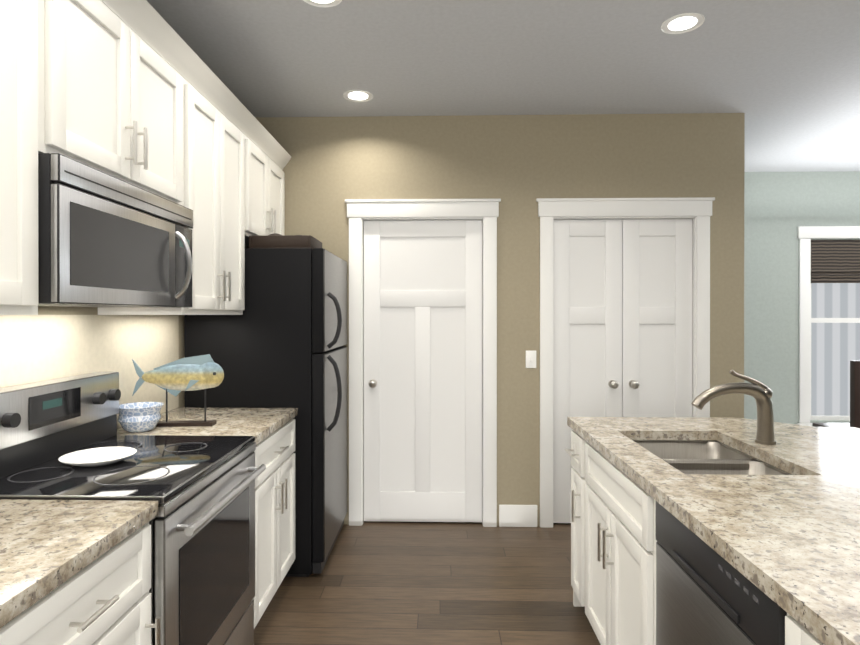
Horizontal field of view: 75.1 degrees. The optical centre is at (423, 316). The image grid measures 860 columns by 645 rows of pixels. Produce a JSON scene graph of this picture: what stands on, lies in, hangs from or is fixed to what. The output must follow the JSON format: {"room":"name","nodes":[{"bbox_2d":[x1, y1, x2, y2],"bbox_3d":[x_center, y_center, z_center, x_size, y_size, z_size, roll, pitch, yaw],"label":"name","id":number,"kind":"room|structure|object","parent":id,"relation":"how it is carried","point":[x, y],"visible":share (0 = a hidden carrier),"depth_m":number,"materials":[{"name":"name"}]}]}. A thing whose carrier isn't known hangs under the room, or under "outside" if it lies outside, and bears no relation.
{"room":"kitchen","nodes":[
{"label":"kitchen","id":0,"kind":"room"},
{"bbox_2d":[38,306,184,428],"bbox_3d":[-1.418,0.038,1.212,0.120,2.730,8.440,0,0,1],"label":"wall","id":1,"kind":"structure","parent":0,"point":[47,310],"depth_m":2.22,"materials":[{"name":"beige paint"}]},
{"bbox_2d":[0,0,37,314],"bbox_3d":[-1.158,-0.487,1.022,0.403,0.970,0.871,0,0,1],"label":"upper cabinet","id":2,"kind":"object","parent":1,"relation":"attached to","point":[18,157],"visible":1,"depth_m":1.37,"materials":[{"name":"white wood"}]},
{"bbox_2d":[0,315,178,428],"bbox_3d":[-1.354,0.245,1.341,0.002,0.495,3.300,0,0,1],"label":"backsplash panel","id":3,"kind":"object","parent":1,"relation":"attached to","point":[36,348],"visible":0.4,"depth_m":2.24,"materials":[{"name":"paint"}]},
{"bbox_2d":[38,0,182,204],"bbox_3d":[-1.137,-0.703,1.863,0.403,0.542,0.810,0,0,1],"label":"upper cabinet","id":4,"kind":"object","parent":1,"relation":"attached to","point":[110,92],"visible":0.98,"depth_m":1.74,"materials":[{"name":"white wood"}]},
{"bbox_2d":[38,153,192,306],"bbox_3d":[-1.106,-0.231,1.864,0.462,0.393,0.802,0,0,1],"label":"over-the-range microwave","id":5,"kind":"object","parent":4,"relation":"attached to","point":[106,240],"visible":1,"depth_m":1.67,"materials":[{"name":"silver metal"}]},
{"bbox_2d":[98,76,244,314],"bbox_3d":[-1.117,-0.491,2.626,0.403,0.970,0.711,0,0,1],"label":"upper cabinet","id":6,"kind":"object","parent":1,"relation":"attached to","point":[213,168],"visible":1,"depth_m":2.56,"materials":[{"name":"white wood"}]},
{"bbox_2d":[242,133,284,247],"bbox_3d":[-1.098,-0.708,3.366,0.403,0.540,0.766,0,0,1],"label":"upper cabinet","id":7,"kind":"object","parent":1,"relation":"attached to","point":[264,194],"visible":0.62,"depth_m":3.29,"materials":[{"name":"white wood"}]},
{"bbox_3d":[-1.181,-0.485,0.134,0.403,0.970,0.900,0,0,1],"label":"upper cabinet","id":8,"kind":"object","parent":1,"relation":"attached to","visible":0},
{"bbox_2d":[101,0,290,169],"bbox_3d":[-1.139,-1.018,1.716,0.405,0.087,4.066,0,0,1],"label":"crown molding","id":9,"kind":"structure","parent":8,"relation":"on","point":[148,24],"depth_m":2.29,"materials":[{"name":"white wood"}]},
{"bbox_2d":[254,521,600,644],"bbox_3d":[2.304,1.453,1.059,7.730,0.100,8.720,0,0,1],"label":"floor","id":10,"kind":"structure","parent":0,"point":[419,583],"depth_m":2.83,"materials":[{"name":"brown wood"}]},
{"bbox_2d":[0,522,159,644],"bbox_3d":[-1.011,0.969,1.195,0.658,0.868,0.609,0,0,1],"label":"base cabinet","id":11,"kind":"object","parent":10,"relation":"on","point":[104,599],"visible":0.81,"depth_m":1.25,"materials":[{"name":"white wood"}]},
{"bbox_2d":[0,372,265,644],"bbox_3d":[-0.978,0.814,1.883,0.701,1.175,0.754,0,0,1],"label":"range","id":12,"kind":"object","parent":10,"relation":"on","point":[200,490],"visible":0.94,"depth_m":1.80,"materials":[{"name":"silver metal"}]},
{"bbox_2d":[58,447,136,466],"bbox_3d":[-1.071,0.469,1.844,0.224,0.024,0.224,0,0,1],"label":"dish","id":13,"kind":"object","parent":12,"relation":"on","point":[96,457],"visible":1,"depth_m":1.86,"materials":[{"name":"white ceramic"}]},
{"bbox_2d":[184,248,346,576],"bbox_3d":[-0.853,0.517,3.359,0.838,1.760,0.756,0,0,1],"label":"fridge","id":14,"kind":"object","parent":10,"relation":"on","point":[281,342],"visible":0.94,"depth_m":2.98,"materials":[{"name":"black metal"}]},
{"bbox_2d":[249,233,321,248],"bbox_3d":[-0.777,-0.416,3.185,0.340,0.105,0.300,0,0,1],"label":"tray","id":15,"kind":"object","parent":14,"relation":"on","point":[275,240],"visible":0.77,"depth_m":3.04,"materials":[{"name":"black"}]},
{"bbox_2d":[253,419,294,628],"bbox_3d":[-0.974,0.965,2.623,0.658,0.868,0.712,0,0,1],"label":"base cabinet","id":16,"kind":"object","parent":10,"relation":"on","point":[274,517],"visible":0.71,"depth_m":2.57,"materials":[{"name":"white wood"}]},
{"bbox_2d":[117,407,297,444],"bbox_3d":[-0.998,0.509,2.623,0.642,0.040,0.714,0,0,1],"label":"countertop","id":17,"kind":"structure","parent":16,"relation":"on","point":[260,424],"depth_m":2.60,"materials":[{"name":"stone"}]},
{"bbox_2d":[118,402,163,432],"bbox_3d":[-1.212,0.435,2.388,0.190,0.109,0.190,0,0,1],"label":"decorative bowl","id":18,"kind":"object","parent":17,"relation":"on","point":[136,417],"visible":0.96,"depth_m":2.33,"materials":[{"name":"ceramic"}]},
{"bbox_2d":[132,354,223,426],"bbox_3d":[-1.098,0.330,2.504,0.404,0.317,0.060,0,0,-3],"label":"fish sculpture","id":19,"kind":"object","parent":17,"relation":"on","point":[193,373],"visible":1,"depth_m":2.49,"materials":[{"name":"ceramic"}]},
{"bbox_2d":[565,430,586,605],"bbox_3d":[0.991,0.965,2.558,0.658,0.868,0.250,0,0,1],"label":"base cabinet","id":20,"kind":"object","parent":10,"relation":"on","point":[577,455],"visible":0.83,"depth_m":2.53,"materials":[{"name":"white wood"}]},
{"bbox_2d":[585,442,753,644],"bbox_3d":[0.978,0.967,2.045,0.658,0.868,0.771,0,0,1],"label":"base cabinet","id":21,"kind":"object","parent":10,"relation":"on","point":[620,557],"visible":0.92,"depth_m":1.99,"materials":[{"name":"white wood"}]},
{"bbox_2d":[567,417,859,644],"bbox_3d":[1.514,0.513,1.155,1.714,0.040,3.075,0,0,1],"label":"countertop","id":22,"kind":"structure","parent":21,"relation":"on","point":[789,545],"depth_m":1.48,"materials":[{"name":"stone"}]},
{"bbox_2d":[633,440,791,474],"bbox_3d":[1.030,0.634,2.058,0.463,0.204,0.698,0,0,1],"label":"sink basin","id":23,"kind":"object","parent":22,"relation":"in","point":[715,457],"visible":0.12,"depth_m":2.18,"materials":[{"name":"metal"}]},
{"bbox_2d":[691,370,775,444],"bbox_3d":[1.194,0.348,2.159,0.329,0.283,0.085,0,0,1],"label":"tap","id":24,"kind":"object","parent":22,"relation":"on","point":[761,393],"visible":1,"depth_m":2.14,"materials":[{"name":"silver metal"}]},
{"bbox_2d":[573,427,859,606],"bbox_3d":[1.353,0.969,1.158,1.336,0.868,3.070,0,0,1],"label":"panel","id":25,"kind":"object","parent":10,"relation":"on","point":[576,602],"visible":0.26,"depth_m":2.66,"materials":[{"name":"white"}]},
{"bbox_2d":[656,501,786,644],"bbox_3d":[0.972,0.969,1.350,0.600,0.866,0.603,0,0,1],"label":"dishwasher","id":26,"kind":"object","parent":10,"relation":"on","point":[706,594],"visible":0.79,"depth_m":1.36,"materials":[{"name":"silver metal"}]},
{"bbox_2d":[785,613,823,644],"bbox_3d":[0.944,0.970,0.738,0.658,0.868,0.606,0,0,1],"label":"base cabinet","id":27,"kind":"object","parent":10,"relation":"on","point":[797,633],"visible":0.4,"depth_m":0.99,"materials":[{"name":"white wood"}]},
{"bbox_2d":[812,360,859,427],"bbox_3d":[3.471,0.865,4.404,0.500,1.060,0.470,0,0,1],"label":"dining chair","id":28,"kind":"object","parent":10,"relation":"on","point":[854,393],"visible":0.44,"depth_m":4.19,"materials":[{"name":"brown wood"}]},
{"bbox_2d":[255,113,744,525],"bbox_3d":[0.409,0.031,3.776,3.400,2.730,0.120,0,0,1],"label":"wall","id":29,"kind":"structure","parent":0,"point":[518,165],"depth_m":3.71,"materials":[{"name":"beige paint"}]},
{"bbox_2d":[364,220,481,521],"bbox_3d":[-0.006,0.370,3.739,0.796,2.028,0.107,0,0,1],"label":"door","id":30,"kind":"structure","parent":29,"relation":"in","point":[422,370],"depth_m":3.77,"materials":[{"name":"white wood"}]},
{"bbox_2d":[345,199,500,526],"bbox_3d":[-0.005,0.311,3.774,1.032,2.170,0.157,0,0,1],"label":"door frame","id":31,"kind":"structure","parent":29,"relation":"attached to","point":[361,211],"depth_m":3.71,"materials":[{"name":"white wood"}]},
{"bbox_2d":[499,505,536,526],"bbox_3d":[3.288,1.322,4.411,5.535,0.145,1.565,0,0,1],"label":"baseboard","id":32,"kind":"structure","parent":29,"relation":"attached to","point":[517,515],"depth_m":3.70,"materials":[{"name":"white wood"}]},
{"bbox_2d":[526,351,535,367],"bbox_3d":[0.712,0.286,3.702,0.070,0.116,0.012,0,0,1],"label":"switch plate","id":33,"kind":"object","parent":29,"relation":"attached to","point":[530,359],"visible":1,"depth_m":3.70,"materials":[{"name":"white plastic"}]},
{"bbox_2d":[553,219,691,522],"bbox_3d":[1.323,0.370,3.704,0.920,2.028,0.107,0,0,1],"label":"closet doors","id":34,"kind":"structure","parent":29,"relation":"in","point":[622,345],"depth_m":3.73,"materials":[{"name":"white wood"}]},
{"bbox_2d":[536,197,714,527],"bbox_3d":[1.324,0.311,3.739,1.156,2.170,0.157,0,0,1],"label":"door frame","id":35,"kind":"structure","parent":29,"relation":"attached to","point":[698,211],"depth_m":3.68,"materials":[{"name":"white wood"}]},
{"bbox_2d":[147,0,859,171],"bbox_3d":[2.304,-1.377,1.052,7.730,0.100,8.720,0,0,1],"label":"ceiling","id":36,"kind":"structure","parent":0,"point":[783,76],"depth_m":2.91,"materials":[{"name":"paint"}]},
{"bbox_2d":[303,0,341,7],"bbox_3d":[-0.425,-1.328,2.313,0.183,0.004,0.183,0,0,-5],"label":"recessed light","id":37,"kind":"object","parent":36,"relation":"in","point":[318,3],"depth_m":2.37,"materials":[{"name":"white"}]},
{"bbox_2d":[343,90,372,101],"bbox_3d":[-0.397,-1.331,3.383,0.183,0.004,0.183,0,0,-5],"label":"recessed light","id":38,"kind":"object","parent":36,"relation":"in","point":[351,95],"depth_m":3.38,"materials":[{"name":"white"}]},
{"bbox_2d":[661,13,704,33],"bbox_3d":[1.177,-1.329,2.542,0.183,0.004,0.183,0,0,-5],"label":"recessed light","id":39,"kind":"object","parent":36,"relation":"in","point":[682,23],"depth_m":2.54,"materials":[{"name":"white"}]},
{"bbox_2d":[744,171,859,423],"bbox_3d":[4.053,0.028,5.232,4.050,2.730,0.120,0,0,1],"label":"wall","id":40,"kind":"structure","parent":0,"point":[780,208],"depth_m":5.19,"materials":[{"name":"paint"}]},
{"bbox_2d":[797,226,859,425],"bbox_3d":[4.137,0.143,5.183,1.350,1.940,0.115,0,0,1],"label":"window","id":41,"kind":"structure","parent":40,"relation":"in","point":[835,349],"depth_m":5.23,"materials":[{"name":"white wood"}]},
{"bbox_2d":[811,240,859,282],"bbox_3d":[4.136,-0.506,5.175,1.110,0.397,0.038,0,0,1],"label":"window blind","id":42,"kind":"object","parent":41,"relation":"attached to","point":[835,261],"visible":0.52,"depth_m":5.18,"materials":[{"name":"brown fabric"}]},
{"bbox_3d":[-1.027,0.970,0.588,0.658,0.868,0.603,0,0,1],"label":"base cabinet","id":43,"kind":"object","parent":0,"visible":0},
{"bbox_2d":[0,499,157,627],"bbox_3d":[-1.051,0.514,0.592,0.642,0.040,1.817,0,0,1],"label":"countertop","id":44,"kind":"structure","parent":43,"relation":"on","point":[47,547],"depth_m":1.25,"materials":[{"name":"stone"}]}
]}

